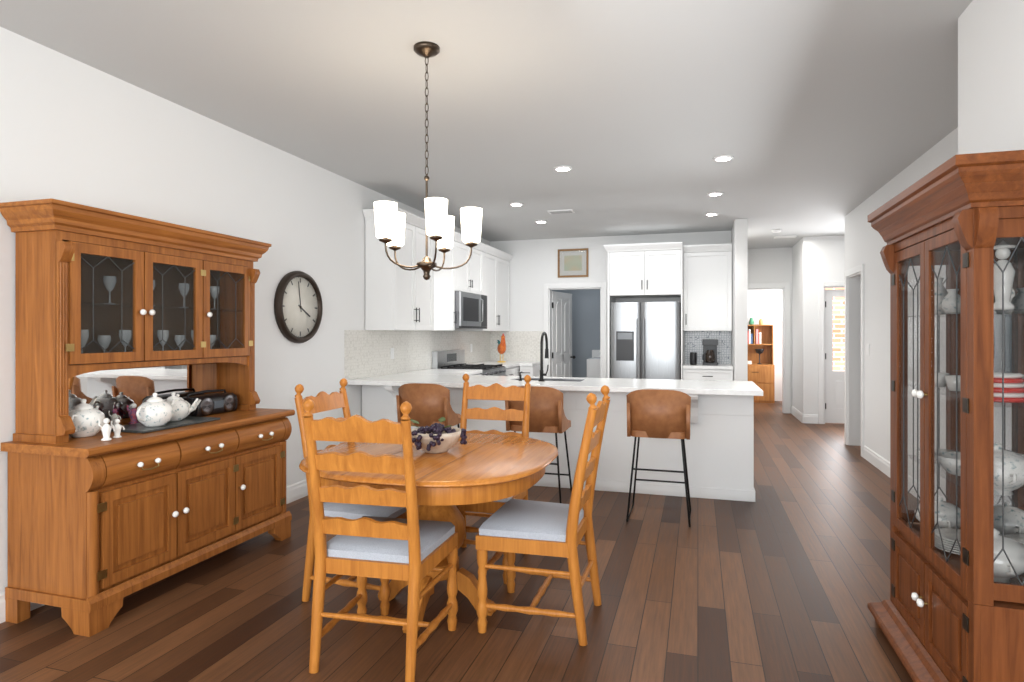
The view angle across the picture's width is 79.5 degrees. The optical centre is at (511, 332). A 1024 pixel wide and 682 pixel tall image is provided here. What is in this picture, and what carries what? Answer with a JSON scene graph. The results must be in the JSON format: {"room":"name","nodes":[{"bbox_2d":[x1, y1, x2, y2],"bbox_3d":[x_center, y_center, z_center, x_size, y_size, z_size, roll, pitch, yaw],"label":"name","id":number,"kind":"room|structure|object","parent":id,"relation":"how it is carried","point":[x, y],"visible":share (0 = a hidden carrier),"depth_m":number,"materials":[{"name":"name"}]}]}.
{"room":"dining room","nodes":[
{"label":"dining room","id":0,"kind":"room"},
{"bbox_2d":[0,27,489,592],"bbox_3d":[-2.272,-0.040,3.580,0.140,2.800,13.140,0,0,17],"label":"wall","id":1,"kind":"structure","parent":0,"point":[76,131],"depth_m":3.96,"materials":[{"name":"paint"}]},
{"bbox_2d":[0,479,307,622],"bbox_3d":[-2.753,1.292,1.719,0.016,0.135,8.900,0,0,17],"label":"baseboard","id":2,"kind":"structure","parent":1,"relation":"attached to","point":[296,491],"depth_m":4.93,"materials":[{"name":"white wood"}]},
{"bbox_2d":[274,271,322,342],"bbox_3d":[-1.729,-0.210,5.035,0.055,0.594,0.594,0,0,17],"label":"wall clock","id":3,"kind":"object","parent":1,"relation":"attached to","point":[298,308],"visible":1,"depth_m":5.00,"materials":[{"name":"brown"}]},
{"bbox_2d":[364,211,438,330],"bbox_3d":[-1.149,-0.590,6.473,0.323,1.130,0.969,0,0,17],"label":"upper cabinet","id":4,"kind":"object","parent":1,"relation":"attached to","point":[397,298],"depth_m":6.14,"materials":[{"name":"white wood"}]},
{"bbox_2d":[344,330,491,379],"bbox_3d":[-0.946,0.207,7.712,0.011,0.465,4.180,0,0,17],"label":"backsplash","id":5,"kind":"structure","parent":1,"relation":"attached to","point":[369,353],"depth_m":6.80,"materials":[{"name":"tile"}]},
{"bbox_2d":[439,235,458,330],"bbox_3d":[-0.935,-0.590,7.182,0.323,1.130,0.748,0,0,17],"label":"upper cabinet","id":6,"kind":"object","parent":1,"relation":"attached to","point":[448,278],"depth_m":7.27,"materials":[{"name":"white wood"}]},
{"bbox_2d":[459,239,482,294],"bbox_3d":[-0.700,-0.832,7.962,0.323,0.645,0.999,0,0,17],"label":"upper cabinet","id":7,"kind":"object","parent":1,"relation":"attached to","point":[471,273],"depth_m":7.98,"materials":[{"name":"white wood"}]},
{"bbox_2d":[455,291,486,328],"bbox_3d":[-0.643,-0.281,7.945,0.441,0.453,0.990,0,0,17],"label":"microwave","id":8,"kind":"object","parent":7,"relation":"attached to","point":[471,310],"visible":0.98,"depth_m":7.74,"materials":[{"name":"silver metal"}]},
{"bbox_2d":[461,247,498,330],"bbox_3d":[-0.463,-0.590,8.744,0.323,1.130,0.752,0,0,17],"label":"upper cabinet","id":9,"kind":"object","parent":1,"relation":"attached to","point":[490,258],"depth_m":8.79,"materials":[{"name":"white wood"}]},
{"bbox_2d":[499,255,510,330],"bbox_3d":[-0.289,-0.590,9.322,0.323,1.130,0.692,0,0,17],"label":"upper cabinet","id":10,"kind":"object","parent":1,"relation":"attached to","point":[504,263],"depth_m":9.38,"materials":[{"name":"white wood"}]},
{"bbox_2d":[0,401,919,681],"bbox_3d":[2.097,1.410,5.216,8.200,0.100,18.800,0,0,17],"label":"floor","id":11,"kind":"structure","parent":0,"point":[784,577],"depth_m":3.03,"materials":[{"name":"brown wood"}]},
{"bbox_2d":[0,198,294,636],"bbox_3d":[-1.911,0.378,3.502,0.572,1.965,1.492,0,0,17],"label":"hutch","id":12,"kind":"object","parent":11,"relation":"on","point":[119,312],"visible":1,"depth_m":3.14,"materials":[{"name":"brown wood"}]},
{"bbox_2d":[69,399,104,437],"bbox_3d":[-2.137,0.421,3.079,0.187,0.186,0.309,0,0,-13],"label":"teapot","id":13,"kind":"object","parent":12,"relation":"on","point":[85,416],"visible":0.83,"depth_m":3.02,"materials":[{"name":"ceramic"}]},
{"bbox_2d":[98,418,114,440],"bbox_3d":[-1.940,0.461,2.949,0.046,0.107,0.078,0,0,27],"label":"figurine","id":14,"kind":"object","parent":12,"relation":"on","point":[106,427],"visible":1,"depth_m":2.94,"materials":[{"name":"white ceramic"}]},
{"bbox_2d":[108,409,120,424],"bbox_3d":[-2.177,0.465,3.375,0.042,0.097,0.071,0,0,27],"label":"figurine","id":15,"kind":"object","parent":12,"relation":"on","point":[113,416],"visible":0.79,"depth_m":3.36,"materials":[{"name":"white ceramic"}]},
{"bbox_2d":[110,419,124,437],"bbox_3d":[-1.938,0.468,3.026,0.040,0.092,0.068,0,0,27],"label":"figurine","id":16,"kind":"object","parent":12,"relation":"on","point":[117,426],"visible":0.98,"depth_m":3.02,"materials":[{"name":"white ceramic"}]},
{"bbox_2d":[126,403,138,423],"bbox_3d":[-2.142,0.456,3.491,0.050,0.116,0.086,0,0,27],"label":"figurine","id":17,"kind":"object","parent":12,"relation":"on","point":[132,414],"visible":0.81,"depth_m":3.48,"materials":[{"name":"purple ceramic"}]},
{"bbox_2d":[111,416,219,432],"bbox_3d":[-1.932,0.507,3.427,0.280,0.012,0.525,0,0,17],"label":"tray","id":18,"kind":"object","parent":12,"relation":"on","point":[142,428],"visible":0.58,"depth_m":3.34,"materials":[{"name":"metal"}]},
{"bbox_2d":[136,393,174,426],"bbox_3d":[-1.922,0.410,3.328,0.178,0.178,0.295,0,0,7],"label":"teapot","id":19,"kind":"object","parent":18,"relation":"on","point":[154,411],"visible":1,"depth_m":3.26,"materials":[{"name":"ceramic"}]},
{"bbox_2d":[165,392,198,420],"bbox_3d":[-1.923,0.419,3.515,0.162,0.160,0.267,0,0,37],"label":"teapot","id":20,"kind":"object","parent":18,"relation":"on","point":[182,409],"visible":0.6,"depth_m":3.48,"materials":[{"name":"ceramic"}]},
{"bbox_2d":[176,394,200,418],"bbox_3d":[-1.940,0.427,3.592,0.239,0.144,0.144,0,0,-43],"label":"teapot","id":21,"kind":"object","parent":18,"relation":"on","point":[196,405],"visible":0.27,"depth_m":3.60,"materials":[{"name":"ceramic"}]},
{"bbox_2d":[182,389,237,416],"bbox_3d":[-1.936,0.438,3.911,0.183,0.150,0.415,0,0,17],"label":"boombox","id":22,"kind":"object","parent":12,"relation":"on","point":[221,401],"visible":0.88,"depth_m":3.87,"materials":[{"name":"black plastic"}]},
{"bbox_2d":[294,378,406,615],"bbox_3d":[-0.787,0.812,3.267,0.550,1.102,0.501,0,0,17],"label":"chair","id":23,"kind":"object","parent":11,"relation":"on","point":[323,401],"visible":0.42,"depth_m":3.10,"materials":[{"name":"brown wood"}]},
{"bbox_2d":[303,399,457,681],"bbox_3d":[-0.548,0.812,2.633,0.501,1.102,0.550,0,0,13],"label":"chair","id":24,"kind":"object","parent":11,"relation":"on","point":[412,549],"visible":1,"depth_m":2.46,"materials":[{"name":"brown wood"}]},
{"bbox_2d":[362,386,419,428],"bbox_3d":[-1.022,0.920,6.201,0.718,0.880,0.661,0,0,17],"label":"base cabinet","id":25,"kind":"object","parent":11,"relation":"on","point":[378,402],"depth_m":5.93,"materials":[{"name":"white wood"}]},
{"bbox_2d":[396,383,460,427],"bbox_3d":[-0.654,0.876,5.064,0.447,0.952,0.457,0,0,17],"label":"stool","id":26,"kind":"object","parent":11,"relation":"on","point":[430,404],"visible":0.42,"depth_m":4.86,"materials":[{"name":"brown leather"}]},
{"bbox_2d":[299,433,558,632],"bbox_3d":[-0.379,0.976,3.071,1.180,0.769,1.203,0,0,17],"label":"dining table","id":27,"kind":"object","parent":11,"relation":"on","point":[477,468],"visible":0.48,"depth_m":2.83,"materials":[{"name":"brown wood"}]},
{"bbox_2d":[410,417,466,452],"bbox_3d":[-0.384,0.515,3.071,0.299,0.150,0.310,0,0,17],"label":"fruit bowl","id":28,"kind":"object","parent":27,"relation":"on","point":[437,438],"visible":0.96,"depth_m":3.00,"materials":[{"name":"ceramic"}]},
{"bbox_2d":[444,386,478,430],"bbox_3d":[-0.473,0.920,6.035,0.539,0.880,0.661,0,0,17],"label":"base cabinet","id":29,"kind":"object","parent":11,"relation":"on","point":[456,396],"depth_m":5.69,"materials":[{"name":"white wood"}]},
{"bbox_2d":[432,350,507,375],"bbox_3d":[-0.495,0.795,7.905,0.738,1.130,0.922,0,0,17],"label":"range","id":30,"kind":"object","parent":11,"relation":"on","point":[451,359],"visible":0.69,"depth_m":7.84,"materials":[{"name":"silver metal"}]},
{"bbox_2d":[456,374,530,583],"bbox_3d":[-0.171,0.812,3.653,0.501,1.102,0.550,0,0,17],"label":"chair","id":31,"kind":"object","parent":11,"relation":"on","point":[495,391],"visible":0.38,"depth_m":3.84,"materials":[{"name":"brown wood"}]},
{"bbox_2d":[479,380,534,432],"bbox_3d":[-0.097,0.920,5.921,0.483,0.880,0.661,0,0,17],"label":"base cabinet","id":32,"kind":"object","parent":11,"relation":"on","point":[484,425],"depth_m":5.60,"materials":[{"name":"white wood"}]},
{"bbox_2d":[506,365,511,375],"bbox_3d":[-0.333,0.920,8.603,0.651,0.880,0.490,0,0,17],"label":"base cabinet","id":33,"kind":"object","parent":11,"relation":"on","point":[508,371],"depth_m":8.46,"materials":[{"name":"white wood"}]},
{"bbox_2d":[512,365,523,375],"bbox_3d":[-0.184,0.920,8.978,0.720,0.880,0.549,0,0,17],"label":"base cabinet","id":34,"kind":"object","parent":11,"relation":"on","point":[516,369],"depth_m":8.88,"materials":[{"name":"white"}]},
{"bbox_2d":[396,369,481,374],"bbox_3d":[-0.808,0.460,7.013,0.660,0.040,0.949,0,0,17],"label":"countertop","id":35,"kind":"structure","parent":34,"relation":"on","point":[427,371],"depth_m":7.00,"materials":[{"name":"white stone"}]},
{"bbox_2d":[472,361,539,368],"bbox_3d":[-0.119,0.460,8.958,0.855,0.040,1.293,0,0,17],"label":"countertop","id":36,"kind":"structure","parent":34,"relation":"on","point":[506,363],"depth_m":8.90,"materials":[{"name":"white stone"}]},
{"bbox_2d":[497,334,505,361],"bbox_3d":[-0.166,0.225,9.327,0.248,0.430,0.444,0,0,17],"label":"rooster","id":37,"kind":"object","parent":36,"relation":"on","point":[501,348],"visible":1,"depth_m":9.15,"materials":[{"name":"orange ceramic"}]},
{"bbox_2d":[505,386,571,502],"bbox_3d":[0.217,0.876,4.801,0.447,0.952,0.457,0,0,17],"label":"stool","id":38,"kind":"object","parent":11,"relation":"on","point":[546,414],"visible":0.69,"depth_m":4.59,"materials":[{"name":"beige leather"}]},
{"bbox_2d":[476,385,609,645],"bbox_3d":[0.167,0.812,2.948,0.550,1.102,0.501,0,0,17],"label":"chair","id":39,"kind":"object","parent":11,"relation":"on","point":[511,527],"visible":1,"depth_m":2.78,"materials":[{"name":"brown wood"}]},
{"bbox_2d":[519,378,582,487],"bbox_3d":[0.402,0.920,5.771,0.644,0.880,0.661,0,0,17],"label":"base cabinet","id":40,"kind":"object","parent":11,"relation":"on","point":[572,399],"depth_m":5.40,"materials":[{"name":"white wood"}]},
{"bbox_2d":[587,350,599,377],"bbox_3d":[1.665,0.830,10.497,0.680,1.060,0.660,0,0,17],"label":"washer","id":41,"kind":"object","parent":11,"relation":"on","point":[593,366],"visible":0.25,"depth_m":10.26,"materials":[{"name":"white"}]},
{"bbox_2d":[583,390,638,492],"bbox_3d":[0.885,0.920,5.625,0.602,0.880,0.661,0,0,17],"label":"base cabinet","id":42,"kind":"object","parent":11,"relation":"on","point":[616,453],"depth_m":5.28,"materials":[{"name":"white wood"}]},
{"bbox_2d":[604,242,683,379],"bbox_3d":[1.861,0.078,8.650,1.042,2.564,0.739,0,0,17],"label":"cabinet","id":43,"kind":"object","parent":11,"relation":"on","point":[647,270],"visible":0.88,"depth_m":8.34,"materials":[{"name":"white wood"}]},
{"bbox_2d":[611,301,680,379],"bbox_3d":[1.881,0.465,8.616,0.920,1.770,0.756,0,0,17],"label":"refrigerator","id":44,"kind":"object","parent":11,"relation":"on","point":[645,340],"visible":0.56,"depth_m":8.30,"materials":[{"name":"grey metal"}]},
{"bbox_2d":[626,389,690,526],"bbox_3d":[1.088,0.876,4.538,0.447,0.952,0.457,0,0,17],"label":"stool","id":45,"kind":"object","parent":11,"relation":"on","point":[655,413],"visible":1,"depth_m":4.34,"materials":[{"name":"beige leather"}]},
{"bbox_2d":[639,394,698,497],"bbox_3d":[1.348,0.920,5.485,0.601,0.880,0.661,0,0,17],"label":"base cabinet","id":46,"kind":"object","parent":11,"relation":"on","point":[654,453],"depth_m":5.14,"materials":[{"name":"white wood"}]},
{"bbox_2d":[683,363,732,380],"bbox_3d":[2.678,0.900,8.443,0.639,0.920,0.662,0,0,17],"label":"base cabinet","id":47,"kind":"object","parent":11,"relation":"on","point":[722,372],"visible":0.33,"depth_m":8.17,"materials":[{"name":"white wood"}]},
{"bbox_2d":[690,339,717,364],"bbox_3d":[2.638,0.265,8.469,0.365,0.350,0.220,0,0,17],"label":"coffee maker","id":48,"kind":"object","parent":47,"relation":"on","point":[709,356],"visible":1,"depth_m":8.39,"materials":[{"name":"black plastic"}]},
{"bbox_2d":[699,394,754,501],"bbox_3d":[1.782,0.920,5.354,0.542,0.880,0.661,0,0,17],"label":"base cabinet","id":49,"kind":"object","parent":11,"relation":"on","point":[719,446],"depth_m":5.02,"materials":[{"name":"white wood"}]},
{"bbox_2d":[347,374,762,397],"bbox_3d":[0.322,0.460,5.659,3.604,0.040,0.980,0,0,17],"label":"countertop","id":50,"kind":"structure","parent":49,"relation":"on","point":[616,385],"depth_m":5.42,"materials":[{"name":"white stone"}]},
{"bbox_2d":[519,332,548,380],"bbox_3d":[0.224,0.214,5.709,0.284,0.452,0.249,0,0,17],"label":"faucet","id":51,"kind":"object","parent":50,"relation":"on","point":[542,374],"visible":1,"depth_m":5.59,"materials":[{"name":"black metal"}]},
{"bbox_2d":[515,378,584,381],"bbox_3d":[0.348,0.558,5.857,0.676,0.213,0.411,0,0,17],"label":"sink","id":52,"kind":"object","parent":50,"relation":"in","point":[537,379],"visible":0.04,"depth_m":6.03,"materials":[{"name":"silver metal"}]},
{"bbox_2d":[748,318,774,402],"bbox_3d":[4.798,0.510,12.191,0.700,1.700,0.464,0,0,17],"label":"bookshelf","id":53,"kind":"object","parent":11,"relation":"on","point":[761,370],"visible":0.6,"depth_m":12.14,"materials":[{"name":"brown wood"}]},
{"bbox_2d":[868,150,1023,681],"bbox_3d":[1.714,0.400,2.386,0.353,1.920,1.050,0,0,17],"label":"curio cabinet","id":54,"kind":"object","parent":11,"relation":"on","point":[943,615],"visible":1,"depth_m":2.21,"materials":[{"name":"brown wood"}]},
{"bbox_2d":[935,278,960,314],"label":"dishes","id":55,"kind":"object","parent":54,"relation":"in","point":[940,280],"depth_m":2.51,"materials":[{"name":"white ceramic"}]},
{"bbox_2d":[935,372,960,390],"label":"dishes","id":56,"kind":"object","parent":54,"relation":"in","point":[946,378],"depth_m":2.48,"materials":[{"name":"white ceramic"}]},
{"bbox_2d":[935,448,960,475],"label":"dishes","id":57,"kind":"object","parent":54,"relation":"in","point":[943,460],"depth_m":2.41,"materials":[{"name":"white ceramic"}]},
{"bbox_2d":[935,497,960,555],"label":"dishes","id":58,"kind":"object","parent":54,"relation":"in","point":[942,502],"depth_m":2.55,"materials":[{"name":"white ceramic"}]},
{"bbox_2d":[994,240,1015,310],"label":"figurine","id":59,"kind":"object","parent":54,"relation":"in","point":[996,289],"depth_m":2.08,"materials":[{"name":"white ceramic"}]},
{"bbox_2d":[994,371,1023,402],"label":"dishes","id":60,"kind":"object","parent":54,"relation":"in","point":[1007,374],"depth_m":2.06,"materials":[{"name":"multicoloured ceramic"}]},
{"bbox_2d":[994,443,1023,495],"label":"dishes","id":61,"kind":"object","parent":54,"relation":"in","point":[998,458],"depth_m":2.06,"materials":[{"name":"white ceramic"}]},
{"bbox_2d":[994,528,1023,582],"label":"dishes","id":62,"kind":"object","parent":54,"relation":"in","point":[1003,561],"depth_m":2.08,"materials":[{"name":"white ceramic"}]},
{"bbox_2d":[0,0,972,248],"bbox_3d":[2.097,-1.500,5.216,8.200,0.120,18.800,0,0,17],"label":"ceiling","id":63,"kind":"structure","parent":0,"point":[817,118],"depth_m":3.69,"materials":[{"name":"paint"}]},
{"bbox_2d":[374,41,481,279],"bbox_3d":[-0.424,-0.852,3.128,0.540,1.174,0.518,0,0,17],"label":"chandelier","id":64,"kind":"object","parent":63,"relation":"hanging from","point":[390,225],"visible":1,"depth_m":3.06,"materials":[{"name":"white glass"}]},
{"bbox_2d":[509,202,523,205],"bbox_3d":[0.050,-1.433,6.879,0.164,0.014,0.164,0,0,17],"label":"recessed light","id":65,"kind":"object","parent":63,"relation":"in","point":[516,204],"visible":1,"depth_m":6.85,"materials":[{"name":"white"}]},
{"bbox_2d":[535,220,546,222],"bbox_3d":[0.374,-1.433,7.951,0.164,0.014,0.164,0,0,17],"label":"recessed light","id":66,"kind":"object","parent":63,"relation":"in","point":[541,221],"visible":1,"depth_m":7.90,"materials":[{"name":"white"}]},
{"bbox_2d":[547,209,574,213],"bbox_3d":[0.583,-1.433,7.293,0.300,0.013,0.160,0,0,17],"label":"ceiling vent","id":67,"kind":"object","parent":63,"relation":"in","point":[561,211],"visible":1,"depth_m":7.25,"materials":[{"name":"white metal"}]},
{"bbox_2d":[554,166,571,170],"bbox_3d":[0.444,-1.433,5.381,0.164,0.014,0.164,0,0,17],"label":"recessed light","id":68,"kind":"object","parent":63,"relation":"in","point":[562,168],"visible":1,"depth_m":5.35,"materials":[{"name":"white"}]},
{"bbox_2d":[705,213,718,215],"bbox_3d":[2.416,-1.433,7.450,0.164,0.014,0.164,0,0,17],"label":"recessed light","id":69,"kind":"object","parent":63,"relation":"in","point":[710,214],"visible":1,"depth_m":7.43,"materials":[{"name":"white"}]},
{"bbox_2d":[707,192,722,195],"bbox_3d":[2.099,-1.433,6.365,0.164,0.014,0.164,0,0,17],"label":"recessed light","id":70,"kind":"object","parent":63,"relation":"in","point":[714,193],"visible":0.98,"depth_m":6.35,"materials":[{"name":"white"}]},
{"bbox_2d":[713,155,733,161],"bbox_3d":[1.738,-1.433,5.064,0.164,0.014,0.164,0,0,17],"label":"recessed light","id":71,"kind":"object","parent":63,"relation":"in","point":[720,158],"visible":0.94,"depth_m":5.04,"materials":[{"name":"white"}]},
{"bbox_2d":[772,229,780,232],"bbox_3d":[3.693,-1.422,8.600,0.130,0.034,0.128,0,0,17],"label":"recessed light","id":72,"kind":"object","parent":63,"relation":"attached to","point":[776,230],"visible":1,"depth_m":8.55,"materials":[{"name":"white"}]},
{"bbox_2d":[774,235,796,238],"bbox_3d":[4.087,-1.434,9.212,0.300,0.012,0.160,0,0,17],"label":"ceiling vent","id":73,"kind":"object","parent":63,"relation":"in","point":[793,236],"visible":1,"depth_m":9.18,"materials":[{"name":"white metal"}]},
{"bbox_2d":[552,289,599,377],"bbox_3d":[1.490,-0.040,10.988,2.300,2.800,0.100,0,0,17],"label":"wall","id":74,"kind":"structure","parent":0,"point":[585,322],"depth_m":10.98,"materials":[{"name":"paint"}]},
{"bbox_2d":[490,231,730,377],"bbox_3d":[1.392,-0.040,9.263,3.590,2.800,0.140,0,0,17],"label":"wall","id":75,"kind":"structure","parent":0,"point":[533,267],"depth_m":9.44,"materials":[{"name":"paint"}]},
{"bbox_2d":[492,331,543,360],"bbox_3d":[0.083,0.207,9.581,0.840,0.465,0.007,0,0,17],"label":"backsplash","id":76,"kind":"structure","parent":75,"relation":"attached to","point":[520,345],"depth_m":9.57,"materials":[{"name":"tile"}]},
{"bbox_2d":[552,291,574,376],"bbox_3d":[0.833,0.352,9.904,0.268,2.000,0.757,0,0,17],"label":"pantry door","id":77,"kind":"structure","parent":75,"relation":"in","point":[562,356],"depth_m":9.87,"materials":[{"name":"white wood"}]},
{"bbox_2d":[558,248,588,277],"bbox_3d":[0.923,-1.055,9.320,0.470,0.430,0.020,0,0,17],"label":"picture frame","id":78,"kind":"object","parent":75,"relation":"attached to","point":[573,262],"visible":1,"depth_m":9.32,"materials":[{"name":"brown wood"}]},
{"bbox_2d":[544,282,605,377],"bbox_3d":[0.968,0.302,9.381,0.960,2.115,0.160,0,0,17],"label":"door frame","id":79,"kind":"structure","parent":75,"relation":"attached to","point":[550,287],"depth_m":9.34,"materials":[{"name":"white wood"}]},
{"bbox_2d":[683,243,731,330],"bbox_3d":[2.716,-0.615,8.570,0.639,1.180,0.398,0,0,17],"label":"upper cabinet","id":80,"kind":"object","parent":75,"relation":"attached to","point":[707,287],"visible":1,"depth_m":8.43,"materials":[{"name":"white wood"}]},
{"bbox_2d":[685,331,730,363],"bbox_3d":[2.785,0.207,8.765,0.625,0.465,0.007,0,0,17],"label":"backsplash","id":81,"kind":"structure","parent":75,"relation":"attached to","point":[693,339],"depth_m":8.76,"materials":[{"name":"tile"}]},
{"bbox_2d":[731,219,747,380],"bbox_3d":[3.335,-0.040,9.230,0.150,2.800,3.000,0,0,17],"label":"wall","id":82,"kind":"structure","parent":0,"point":[739,331],"depth_m":7.80,"materials":[{"name":"paint"}]},
{"bbox_2d":[748,290,781,400],"bbox_3d":[5.055,-0.040,12.419,2.300,2.800,0.100,0,0,17],"label":"wall","id":83,"kind":"structure","parent":0,"point":[765,306],"depth_m":12.30,"materials":[{"name":"paint"}]},
{"bbox_2d":[748,247,791,412],"bbox_3d":[4.301,-0.040,10.578,0.920,2.800,0.140,0,0,17],"label":"wall","id":84,"kind":"structure","parent":0,"point":[769,265],"depth_m":10.46,"materials":[{"name":"paint"}]},
{"bbox_2d":[748,282,789,413],"bbox_3d":[4.308,0.255,10.566,0.840,2.210,0.160,0,0,17],"label":"trim","id":85,"kind":"structure","parent":84,"relation":"attached to","point":[784,287],"depth_m":10.39,"materials":[{"name":"white wood"}]},
{"bbox_2d":[792,239,801,412],"bbox_3d":[4.642,-0.040,9.875,0.140,2.800,1.010,0,0,17],"label":"wall","id":86,"kind":"structure","parent":0,"point":[797,325],"depth_m":9.82,"materials":[{"name":"paint"}]},
{"bbox_2d":[791,406,802,422],"bbox_3d":[4.547,1.292,9.830,0.016,0.135,1.150,0,0,17],"label":"baseboard","id":87,"kind":"structure","parent":86,"relation":"attached to","point":[797,414],"depth_m":9.74,"materials":[{"name":"white wood"}]},
{"bbox_2d":[802,236,844,414],"bbox_3d":[5.596,-0.040,8.986,2.480,2.800,0.140,0,0,17],"label":"wall","id":88,"kind":"structure","parent":0,"point":[823,258],"depth_m":9.24,"materials":[{"name":"paint"}]},
{"bbox_2d":[803,414,817,423],"bbox_3d":[4.482,1.292,9.241,0.200,0.135,0.016,0,0,17],"label":"baseboard","id":89,"kind":"structure","parent":88,"relation":"attached to","point":[811,418],"depth_m":9.23,"materials":[{"name":"white wood"}]},
{"bbox_2d":[818,281,844,423],"bbox_3d":[5.105,0.297,9.124,1.050,2.125,0.160,0,0,17],"label":"door frame","id":90,"kind":"structure","parent":88,"relation":"attached to","point":[822,286],"depth_m":9.19,"materials":[{"name":"white wood"}]},
{"bbox_2d":[825,289,844,422],"bbox_3d":[5.110,0.352,9.151,0.856,2.000,0.206,0,0,17],"label":"exterior door","id":91,"kind":"structure","parent":88,"relation":"in","point":[834,396],"depth_m":9.23,"materials":[{"name":"white"}]},
{"bbox_2d":[845,127,957,499],"bbox_3d":[3.437,-0.040,5.120,0.140,2.800,5.210,0,0,17],"label":"wall","id":92,"kind":"structure","parent":0,"point":[865,243],"depth_m":6.06,"materials":[{"name":"paint"}]},
{"bbox_2d":[845,264,863,456],"bbox_3d":[4.027,0.302,7.110,0.160,2.115,0.850,0,0,17],"label":"door frame","id":93,"kind":"structure","parent":92,"relation":"attached to","point":[854,359],"depth_m":7.42,"materials":[{"name":"white wood"}]},
{"bbox_2d":[863,445,944,500],"bbox_3d":[3.225,1.292,4.688,0.016,0.135,4.220,0,0,17],"label":"baseboard","id":94,"kind":"structure","parent":92,"relation":"attached to","point":[876,460],"depth_m":6.07,"materials":[{"name":"white wood"}]},
{"bbox_2d":[958,0,1023,153],"bbox_3d":[1.372,-0.040,-0.681,0.740,2.800,7.090,0,0,17],"label":"wall","id":95,"kind":"structure","parent":0,"point":[990,75],"depth_m":2.50,"materials":[{"name":"paint"}]},
{"label":"outside","id":96,"kind":"structure","parent":0,"visible":0},
{"bbox_2d":[825,288,844,370],"bbox_3d":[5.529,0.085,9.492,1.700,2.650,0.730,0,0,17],"label":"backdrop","id":97,"kind":"structure","parent":96,"point":[841,358],"depth_m":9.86,"materials":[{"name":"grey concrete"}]}
]}

